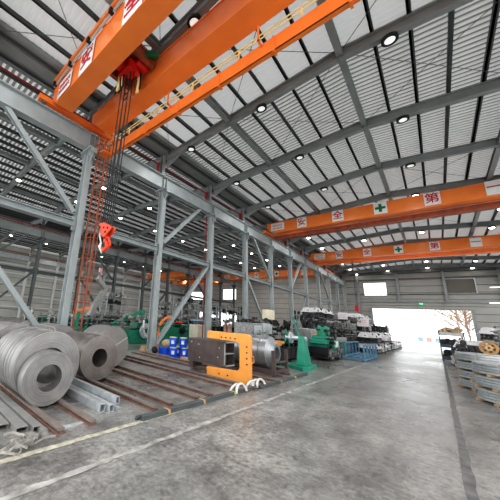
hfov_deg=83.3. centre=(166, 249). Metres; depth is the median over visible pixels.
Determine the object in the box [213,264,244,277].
strut
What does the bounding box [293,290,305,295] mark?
strut
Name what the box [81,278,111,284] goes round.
strut
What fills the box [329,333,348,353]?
machine
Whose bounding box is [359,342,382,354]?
pallet
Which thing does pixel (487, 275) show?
trim
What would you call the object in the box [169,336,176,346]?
pail
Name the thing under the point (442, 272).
trim
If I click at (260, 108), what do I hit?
lamp
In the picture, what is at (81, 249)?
steel column
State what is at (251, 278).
strut
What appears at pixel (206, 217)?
pipe
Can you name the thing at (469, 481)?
floor drain
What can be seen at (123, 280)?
steel column
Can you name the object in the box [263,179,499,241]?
crane
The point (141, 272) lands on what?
steel column
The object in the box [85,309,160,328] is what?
machine
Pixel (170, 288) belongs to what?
steel column
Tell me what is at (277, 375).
rail
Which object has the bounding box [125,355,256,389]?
rail
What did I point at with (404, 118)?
lamp
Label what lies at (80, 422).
plate
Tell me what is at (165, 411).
bundle
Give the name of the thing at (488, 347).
cable reel
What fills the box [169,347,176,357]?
pail
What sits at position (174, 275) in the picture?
crane
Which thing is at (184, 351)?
pail
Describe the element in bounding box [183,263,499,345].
wall
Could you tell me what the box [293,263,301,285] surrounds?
diagonal brace
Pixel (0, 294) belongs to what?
trim
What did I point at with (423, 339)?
fence
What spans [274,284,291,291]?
strut
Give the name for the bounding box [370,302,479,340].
door
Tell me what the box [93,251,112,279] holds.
diagonal brace
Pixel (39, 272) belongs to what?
strut
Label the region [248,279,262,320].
diagonal brace
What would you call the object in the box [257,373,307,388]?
bundle
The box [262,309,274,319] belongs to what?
junction box
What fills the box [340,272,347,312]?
steel column
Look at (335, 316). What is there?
pallet
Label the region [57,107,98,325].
steel column
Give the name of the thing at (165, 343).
sack
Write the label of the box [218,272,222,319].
steel column
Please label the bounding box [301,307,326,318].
pallet
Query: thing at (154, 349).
bag
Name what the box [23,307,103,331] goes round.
machine
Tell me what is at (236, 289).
window
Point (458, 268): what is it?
trim
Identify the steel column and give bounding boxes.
[17,248,30,316]
[27,219,45,307]
[47,254,59,318]
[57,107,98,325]
[70,232,86,323]
[76,260,83,309]
[109,242,120,319]
[120,269,125,313]
[137,272,141,310]
[139,249,147,309]
[146,154,171,350]
[164,256,171,314]
[168,281,171,315]
[185,262,190,314]
[204,185,218,338]
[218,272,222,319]
[231,285,236,323]
[239,207,251,318]
[264,223,275,330]
[284,239,294,333]
[300,246,309,318]
[313,260,320,319]
[323,265,332,331]
[332,267,341,330]
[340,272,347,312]
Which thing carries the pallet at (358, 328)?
on the pallet
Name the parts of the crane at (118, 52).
sign panel, sign panel, tag chain, railing, sign panel, hoist motor, gear motor, handrail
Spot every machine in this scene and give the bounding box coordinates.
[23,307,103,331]
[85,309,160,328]
[110,309,147,343]
[132,315,187,324]
[156,317,192,342]
[163,313,219,324]
[188,322,233,332]
[252,329,303,364]
[298,312,316,345]
[308,323,343,359]
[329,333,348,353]
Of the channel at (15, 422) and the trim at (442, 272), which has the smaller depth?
the channel at (15, 422)
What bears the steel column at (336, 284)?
on the floor
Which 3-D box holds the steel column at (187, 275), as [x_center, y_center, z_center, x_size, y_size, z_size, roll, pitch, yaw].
[3.211,6.811,41.785,0.900,10.700,0.540,-10,-20,44]
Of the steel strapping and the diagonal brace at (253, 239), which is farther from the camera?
the diagonal brace at (253, 239)
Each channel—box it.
[0,390,41,430]
[0,400,27,430]
[0,414,8,427]
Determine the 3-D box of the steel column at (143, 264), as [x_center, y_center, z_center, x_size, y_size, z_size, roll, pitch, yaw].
[-3.190,4.780,35.496,0.900,10.700,0.540,-10,-20,44]
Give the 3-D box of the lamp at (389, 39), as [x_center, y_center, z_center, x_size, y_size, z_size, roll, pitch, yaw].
[7.120,-6.764,8.542,0.440,0.170,0.440,-10,-20,44]
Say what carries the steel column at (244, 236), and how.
on the floor
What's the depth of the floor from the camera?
3.76 m
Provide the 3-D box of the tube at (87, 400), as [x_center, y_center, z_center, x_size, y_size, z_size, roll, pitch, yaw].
[-1.845,2.754,5.173,2.170,0.120,0.100,-10,-20,44]
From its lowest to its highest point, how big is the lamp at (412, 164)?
0.170 m
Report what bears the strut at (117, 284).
attached to the steel column at (117, 244)
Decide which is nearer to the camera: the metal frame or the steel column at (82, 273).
the metal frame
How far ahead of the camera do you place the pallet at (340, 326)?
20.45 m
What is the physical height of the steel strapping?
0.121 m
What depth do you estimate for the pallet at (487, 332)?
14.79 m
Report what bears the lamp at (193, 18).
hanging from the ceiling
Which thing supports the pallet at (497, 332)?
on the pallet
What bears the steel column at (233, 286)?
on the floor
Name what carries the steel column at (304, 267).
on the floor
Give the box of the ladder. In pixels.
[71,135,109,330]
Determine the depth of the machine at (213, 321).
28.69 m
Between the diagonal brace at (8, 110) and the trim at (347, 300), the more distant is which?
the trim at (347, 300)
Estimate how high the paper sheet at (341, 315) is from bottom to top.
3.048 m
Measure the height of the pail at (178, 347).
0.395 m
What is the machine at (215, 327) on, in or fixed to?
on the floor
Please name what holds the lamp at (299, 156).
hanging from the ceiling
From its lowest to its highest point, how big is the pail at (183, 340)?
0.395 m
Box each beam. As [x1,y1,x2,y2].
[0,66,344,285]
[0,215,241,286]
[0,249,184,289]
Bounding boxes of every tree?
[421,310,471,339]
[433,310,475,340]
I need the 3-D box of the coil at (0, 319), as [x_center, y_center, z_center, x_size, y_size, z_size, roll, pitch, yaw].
[-5.197,2.756,8.350,1.214,1.128,1.120,-10,-20,44]
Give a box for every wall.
[0,242,181,320]
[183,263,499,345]
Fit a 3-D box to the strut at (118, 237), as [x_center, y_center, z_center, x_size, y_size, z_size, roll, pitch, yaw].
[-2.047,-0.513,12.489,0.340,0.260,4.068,-10,-20,44]
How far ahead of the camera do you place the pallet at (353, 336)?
20.47 m
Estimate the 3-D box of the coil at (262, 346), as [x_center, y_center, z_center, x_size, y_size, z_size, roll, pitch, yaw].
[3.129,3.603,9.623,1.690,1.068,1.068,-10,-20,44]
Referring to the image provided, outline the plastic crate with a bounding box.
[158,347,169,354]
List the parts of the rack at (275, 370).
post, post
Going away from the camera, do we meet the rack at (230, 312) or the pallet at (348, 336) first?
the pallet at (348, 336)
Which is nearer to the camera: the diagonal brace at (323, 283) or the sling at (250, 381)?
the sling at (250, 381)
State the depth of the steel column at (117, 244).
32.45 m
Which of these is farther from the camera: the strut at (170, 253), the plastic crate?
the strut at (170, 253)
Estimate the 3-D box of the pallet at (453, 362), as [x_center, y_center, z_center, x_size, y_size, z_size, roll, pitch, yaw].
[16.972,6.230,15.092,1.224,0.794,1.700,-8,-19,41]
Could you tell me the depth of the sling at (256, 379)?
6.87 m
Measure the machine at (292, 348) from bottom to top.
1.400 m
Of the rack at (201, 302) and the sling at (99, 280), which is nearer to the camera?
the sling at (99, 280)
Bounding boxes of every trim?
[0,262,181,292]
[0,282,174,303]
[0,294,180,311]
[0,305,158,316]
[4,271,179,297]
[347,293,499,294]
[347,300,499,302]
[348,275,496,280]
[349,267,499,275]
[356,275,361,331]
[395,274,400,301]
[441,271,448,301]
[496,269,499,285]
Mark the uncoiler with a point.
(303, 361)
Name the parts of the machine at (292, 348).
yellow motor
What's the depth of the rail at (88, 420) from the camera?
4.18 m
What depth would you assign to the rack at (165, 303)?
32.95 m
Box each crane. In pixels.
[37,0,360,252]
[141,270,216,280]
[170,279,241,285]
[220,268,333,280]
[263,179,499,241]
[308,234,499,313]
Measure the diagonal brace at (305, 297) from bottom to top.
4.712 m
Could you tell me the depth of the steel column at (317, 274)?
33.28 m
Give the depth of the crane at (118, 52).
8.14 m
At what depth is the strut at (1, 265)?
24.77 m
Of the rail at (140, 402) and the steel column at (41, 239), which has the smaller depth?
the rail at (140, 402)
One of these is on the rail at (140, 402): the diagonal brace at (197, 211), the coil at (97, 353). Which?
the coil at (97, 353)
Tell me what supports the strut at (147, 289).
attached to the steel column at (167, 270)
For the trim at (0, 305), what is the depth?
41.89 m
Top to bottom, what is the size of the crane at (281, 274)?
1.700 m
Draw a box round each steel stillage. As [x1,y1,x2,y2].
[437,327,464,337]
[439,336,464,347]
[441,348,454,359]
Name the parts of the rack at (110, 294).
post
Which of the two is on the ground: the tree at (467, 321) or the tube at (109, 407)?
the tree at (467, 321)
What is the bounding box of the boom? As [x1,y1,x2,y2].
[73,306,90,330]
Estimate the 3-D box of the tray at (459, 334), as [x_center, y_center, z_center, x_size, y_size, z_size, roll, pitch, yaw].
[20.194,6.006,19.033,1.230,0.220,1.830,-10,-20,44]
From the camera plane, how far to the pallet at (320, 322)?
19.45 m
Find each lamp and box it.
[187,13,200,27]
[187,145,194,151]
[256,103,266,112]
[295,154,303,159]
[381,31,398,46]
[396,115,409,123]
[405,162,415,167]
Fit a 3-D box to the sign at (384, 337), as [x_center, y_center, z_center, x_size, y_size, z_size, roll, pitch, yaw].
[16.309,7.108,20.041,0.480,1.399,0.130,-10,-20,44]
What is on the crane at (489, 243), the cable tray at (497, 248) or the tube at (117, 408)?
the cable tray at (497, 248)
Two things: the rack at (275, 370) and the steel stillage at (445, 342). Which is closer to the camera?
the rack at (275, 370)
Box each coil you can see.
[0,319,19,323]
[0,321,25,338]
[0,326,78,395]
[17,349,73,405]
[20,320,41,325]
[34,322,73,332]
[65,331,116,380]
[84,325,127,366]
[232,333,280,368]
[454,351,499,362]
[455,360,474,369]
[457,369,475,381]
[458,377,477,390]
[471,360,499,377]
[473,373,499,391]
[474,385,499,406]
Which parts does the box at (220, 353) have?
edge frame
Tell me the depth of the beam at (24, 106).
13.38 m
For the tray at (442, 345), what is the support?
on the steel stillage at (445, 342)
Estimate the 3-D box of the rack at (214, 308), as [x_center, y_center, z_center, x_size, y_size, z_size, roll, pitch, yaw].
[6.212,9.294,36.027,1.097,3.519,2.280,-10,-20,44]
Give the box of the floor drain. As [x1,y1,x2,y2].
[442,352,479,499]
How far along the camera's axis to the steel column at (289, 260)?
26.75 m
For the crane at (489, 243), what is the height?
7.138 m
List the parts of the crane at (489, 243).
sign panel, sign panel, sign panel, sign panel, sign panel, sign panel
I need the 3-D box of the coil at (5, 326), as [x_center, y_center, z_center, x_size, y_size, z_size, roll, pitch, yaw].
[-4.118,2.451,6.838,1.300,1.160,1.160,-10,-20,44]
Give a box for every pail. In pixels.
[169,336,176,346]
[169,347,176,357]
[177,346,180,355]
[179,337,186,347]
[180,347,187,356]
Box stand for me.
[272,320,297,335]
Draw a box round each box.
[188,337,234,369]
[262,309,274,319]
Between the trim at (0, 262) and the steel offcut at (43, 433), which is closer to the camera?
the steel offcut at (43, 433)
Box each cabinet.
[189,324,203,337]
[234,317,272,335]
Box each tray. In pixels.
[276,200,499,235]
[316,247,499,262]
[439,332,462,336]
[441,344,454,347]
[443,356,451,359]
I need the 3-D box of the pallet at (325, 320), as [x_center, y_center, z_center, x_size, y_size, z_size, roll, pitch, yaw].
[12.420,5.907,21.372,1.700,0.794,1.224,17,-19,-42]
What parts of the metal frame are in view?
counter plate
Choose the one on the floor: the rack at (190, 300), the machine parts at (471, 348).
the rack at (190, 300)
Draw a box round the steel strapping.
[0,431,55,455]
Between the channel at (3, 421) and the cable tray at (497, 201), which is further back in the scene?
the cable tray at (497, 201)
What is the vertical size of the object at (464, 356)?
0.270 m
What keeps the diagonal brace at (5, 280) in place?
attached to the steel column
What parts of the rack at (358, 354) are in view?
frame, frame, frame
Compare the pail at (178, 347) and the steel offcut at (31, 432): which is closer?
the steel offcut at (31, 432)
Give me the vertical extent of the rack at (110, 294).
3.487 m
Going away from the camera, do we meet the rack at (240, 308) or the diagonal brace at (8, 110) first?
the diagonal brace at (8, 110)
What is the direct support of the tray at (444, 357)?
on the steel stillage at (446, 354)
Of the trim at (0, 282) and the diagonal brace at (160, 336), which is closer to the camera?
the diagonal brace at (160, 336)
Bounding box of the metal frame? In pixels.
[207,323,254,383]
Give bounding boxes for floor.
[0,316,499,499]
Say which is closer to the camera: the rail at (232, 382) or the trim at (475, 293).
the rail at (232, 382)
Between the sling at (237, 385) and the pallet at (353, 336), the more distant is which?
the pallet at (353, 336)
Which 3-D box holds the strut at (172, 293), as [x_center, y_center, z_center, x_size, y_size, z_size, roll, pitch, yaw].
[1.585,6.661,40.123,0.340,0.260,4.068,-10,-20,44]
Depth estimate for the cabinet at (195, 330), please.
16.70 m
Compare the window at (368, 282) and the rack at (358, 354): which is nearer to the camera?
the rack at (358, 354)
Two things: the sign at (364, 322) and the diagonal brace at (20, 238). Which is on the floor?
the sign at (364, 322)
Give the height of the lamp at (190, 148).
0.170 m
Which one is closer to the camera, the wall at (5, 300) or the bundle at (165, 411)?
the bundle at (165, 411)
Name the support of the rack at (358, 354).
on the floor
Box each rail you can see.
[0,381,65,435]
[53,398,96,426]
[75,375,157,410]
[101,377,173,406]
[111,368,199,399]
[115,365,213,396]
[123,357,248,392]
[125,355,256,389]
[130,351,269,383]
[140,351,275,380]
[231,366,282,376]
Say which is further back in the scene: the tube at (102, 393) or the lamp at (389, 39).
the lamp at (389, 39)
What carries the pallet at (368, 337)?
on the pallet at (379, 348)
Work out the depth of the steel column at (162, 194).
13.83 m
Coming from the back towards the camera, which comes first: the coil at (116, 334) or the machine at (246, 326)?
the machine at (246, 326)
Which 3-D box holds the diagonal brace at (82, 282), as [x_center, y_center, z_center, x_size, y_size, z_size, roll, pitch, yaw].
[-8.183,5.968,30.101,0.200,4.712,4.148,-10,-20,44]
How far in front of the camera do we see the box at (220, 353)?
8.56 m
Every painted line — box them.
[0,360,373,499]
[0,409,186,464]
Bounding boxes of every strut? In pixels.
[0,196,73,226]
[0,264,32,271]
[38,271,76,278]
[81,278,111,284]
[84,223,156,251]
[116,283,141,289]
[144,288,166,292]
[162,248,208,266]
[168,292,184,295]
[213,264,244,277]
[248,275,271,285]
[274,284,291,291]
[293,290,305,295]
[308,295,318,299]
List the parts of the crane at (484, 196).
sign panel, sign panel, sign panel, sign panel, sign panel, sign panel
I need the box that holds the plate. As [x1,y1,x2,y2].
[63,421,83,427]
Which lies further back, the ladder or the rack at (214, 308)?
the rack at (214, 308)
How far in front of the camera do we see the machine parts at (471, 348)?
10.69 m
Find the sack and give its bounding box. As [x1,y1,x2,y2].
[162,339,169,347]
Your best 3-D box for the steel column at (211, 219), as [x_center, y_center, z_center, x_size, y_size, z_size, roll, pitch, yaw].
[2.779,0.651,17.295,0.900,10.700,0.540,-10,-20,44]
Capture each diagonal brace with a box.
[0,234,28,250]
[0,266,38,325]
[0,272,31,297]
[4,106,75,212]
[81,280,101,313]
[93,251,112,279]
[155,266,208,345]
[163,208,200,242]
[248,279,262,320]
[251,238,270,278]
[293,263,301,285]
[295,296,306,329]
[320,274,329,298]
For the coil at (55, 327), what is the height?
1.100 m
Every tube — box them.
[65,386,104,412]
[70,384,113,412]
[71,377,119,403]
[77,386,119,410]
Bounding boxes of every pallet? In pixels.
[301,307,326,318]
[302,317,325,328]
[315,309,333,319]
[317,319,333,329]
[320,311,338,320]
[330,331,350,341]
[334,320,357,330]
[335,330,357,340]
[345,313,364,322]
[350,326,365,331]
[357,332,382,343]
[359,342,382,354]
[371,324,390,333]
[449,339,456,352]
[451,353,456,366]
[453,340,487,350]
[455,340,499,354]
[477,327,499,341]
[493,326,499,341]
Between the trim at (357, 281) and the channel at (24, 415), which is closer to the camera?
the channel at (24, 415)
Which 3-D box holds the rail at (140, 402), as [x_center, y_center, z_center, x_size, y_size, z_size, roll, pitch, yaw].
[-2.173,3.102,6.564,5.500,0.075,0.145,-10,-20,44]
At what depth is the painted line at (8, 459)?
3.30 m
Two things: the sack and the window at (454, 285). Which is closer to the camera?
the sack
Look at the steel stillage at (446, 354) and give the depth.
18.37 m
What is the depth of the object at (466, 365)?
8.91 m
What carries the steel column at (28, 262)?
on the floor
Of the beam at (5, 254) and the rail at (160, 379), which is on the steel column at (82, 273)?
the beam at (5, 254)
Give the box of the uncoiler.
[281,317,316,371]
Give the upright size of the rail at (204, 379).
0.075 m
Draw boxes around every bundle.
[135,385,255,420]
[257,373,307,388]
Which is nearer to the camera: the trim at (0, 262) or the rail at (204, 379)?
the rail at (204, 379)
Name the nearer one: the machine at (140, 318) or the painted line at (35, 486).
the painted line at (35, 486)
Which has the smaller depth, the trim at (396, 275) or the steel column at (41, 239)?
the steel column at (41, 239)
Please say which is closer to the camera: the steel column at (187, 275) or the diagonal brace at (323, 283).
the diagonal brace at (323, 283)
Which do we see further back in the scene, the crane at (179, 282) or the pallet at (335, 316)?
the crane at (179, 282)
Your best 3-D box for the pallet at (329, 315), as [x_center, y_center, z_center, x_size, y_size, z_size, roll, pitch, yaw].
[12.493,5.184,21.529,1.831,0.758,1.298,17,-19,-42]
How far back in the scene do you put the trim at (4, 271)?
45.52 m
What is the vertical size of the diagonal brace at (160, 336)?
4.712 m
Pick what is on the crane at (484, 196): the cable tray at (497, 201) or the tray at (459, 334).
the cable tray at (497, 201)
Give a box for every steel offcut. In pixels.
[27,431,39,438]
[37,425,47,432]
[40,430,48,438]
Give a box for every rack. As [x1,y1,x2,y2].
[99,291,128,321]
[158,301,172,316]
[172,298,198,323]
[194,301,216,322]
[212,307,220,321]
[217,303,237,324]
[232,306,249,324]
[234,349,288,376]
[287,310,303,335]
[341,341,378,362]
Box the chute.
[157,315,170,344]
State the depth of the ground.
56.84 m
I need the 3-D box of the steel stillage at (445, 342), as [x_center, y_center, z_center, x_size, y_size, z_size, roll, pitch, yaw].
[20.201,6.587,18.916,1.260,0.800,1.936,-10,-20,44]
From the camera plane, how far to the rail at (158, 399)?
5.52 m
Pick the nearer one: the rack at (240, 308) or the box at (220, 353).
the box at (220, 353)
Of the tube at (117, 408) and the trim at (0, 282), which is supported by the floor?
the tube at (117, 408)
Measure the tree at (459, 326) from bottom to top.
9.736 m
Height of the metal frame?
1.530 m
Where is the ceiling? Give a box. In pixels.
[0,0,499,281]
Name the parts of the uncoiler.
reel arm, reel plate, lever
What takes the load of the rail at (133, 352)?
on the floor
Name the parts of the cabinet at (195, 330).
door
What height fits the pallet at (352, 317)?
0.784 m
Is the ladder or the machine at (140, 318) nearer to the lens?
the ladder
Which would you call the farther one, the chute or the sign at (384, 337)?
the sign at (384, 337)
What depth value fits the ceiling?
13.57 m
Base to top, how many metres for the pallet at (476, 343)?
0.758 m
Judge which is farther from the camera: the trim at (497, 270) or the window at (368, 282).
the window at (368, 282)
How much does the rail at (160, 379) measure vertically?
0.075 m
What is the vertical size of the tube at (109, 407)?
0.110 m
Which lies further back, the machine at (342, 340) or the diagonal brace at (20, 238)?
the diagonal brace at (20, 238)
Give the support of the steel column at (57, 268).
on the floor
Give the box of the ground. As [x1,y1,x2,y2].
[221,323,450,349]
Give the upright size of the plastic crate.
0.250 m
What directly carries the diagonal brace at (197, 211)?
attached to the beam at (24, 106)
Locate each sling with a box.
[87,168,114,316]
[230,382,247,393]
[246,380,254,387]
[250,378,265,387]
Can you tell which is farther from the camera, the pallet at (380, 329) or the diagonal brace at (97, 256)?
the diagonal brace at (97, 256)
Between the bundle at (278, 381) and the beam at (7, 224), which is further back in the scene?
the beam at (7, 224)
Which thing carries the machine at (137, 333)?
on the floor
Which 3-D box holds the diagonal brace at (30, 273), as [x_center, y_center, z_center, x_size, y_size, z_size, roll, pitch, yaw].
[-14.584,3.938,23.812,0.200,4.712,4.148,-10,-20,44]
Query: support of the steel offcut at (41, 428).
on the floor
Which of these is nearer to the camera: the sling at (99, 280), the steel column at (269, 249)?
the sling at (99, 280)
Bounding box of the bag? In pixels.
[151,346,157,352]
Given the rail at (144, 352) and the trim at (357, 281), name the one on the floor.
the rail at (144, 352)
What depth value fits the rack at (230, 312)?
28.48 m
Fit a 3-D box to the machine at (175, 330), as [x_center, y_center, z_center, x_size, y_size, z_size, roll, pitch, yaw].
[0.795,5.461,18.250,1.481,1.579,3.932,-10,-20,44]
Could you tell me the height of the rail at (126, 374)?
0.075 m
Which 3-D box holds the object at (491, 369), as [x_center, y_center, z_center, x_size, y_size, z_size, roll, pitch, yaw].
[9.453,3.200,6.904,2.108,0.330,2.106,-10,-20,44]
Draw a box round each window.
[222,289,236,299]
[362,282,387,295]
[445,278,477,293]
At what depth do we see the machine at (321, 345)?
14.04 m
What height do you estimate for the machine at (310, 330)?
2.516 m
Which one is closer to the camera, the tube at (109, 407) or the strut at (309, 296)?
the tube at (109, 407)
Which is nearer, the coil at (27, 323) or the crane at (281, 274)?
the coil at (27, 323)
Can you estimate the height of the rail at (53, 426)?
0.075 m
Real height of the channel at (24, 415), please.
0.060 m
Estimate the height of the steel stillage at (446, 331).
0.680 m
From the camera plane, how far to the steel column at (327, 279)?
36.49 m
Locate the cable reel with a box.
[478,341,499,354]
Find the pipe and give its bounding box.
[202,217,206,337]
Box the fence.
[417,335,440,344]

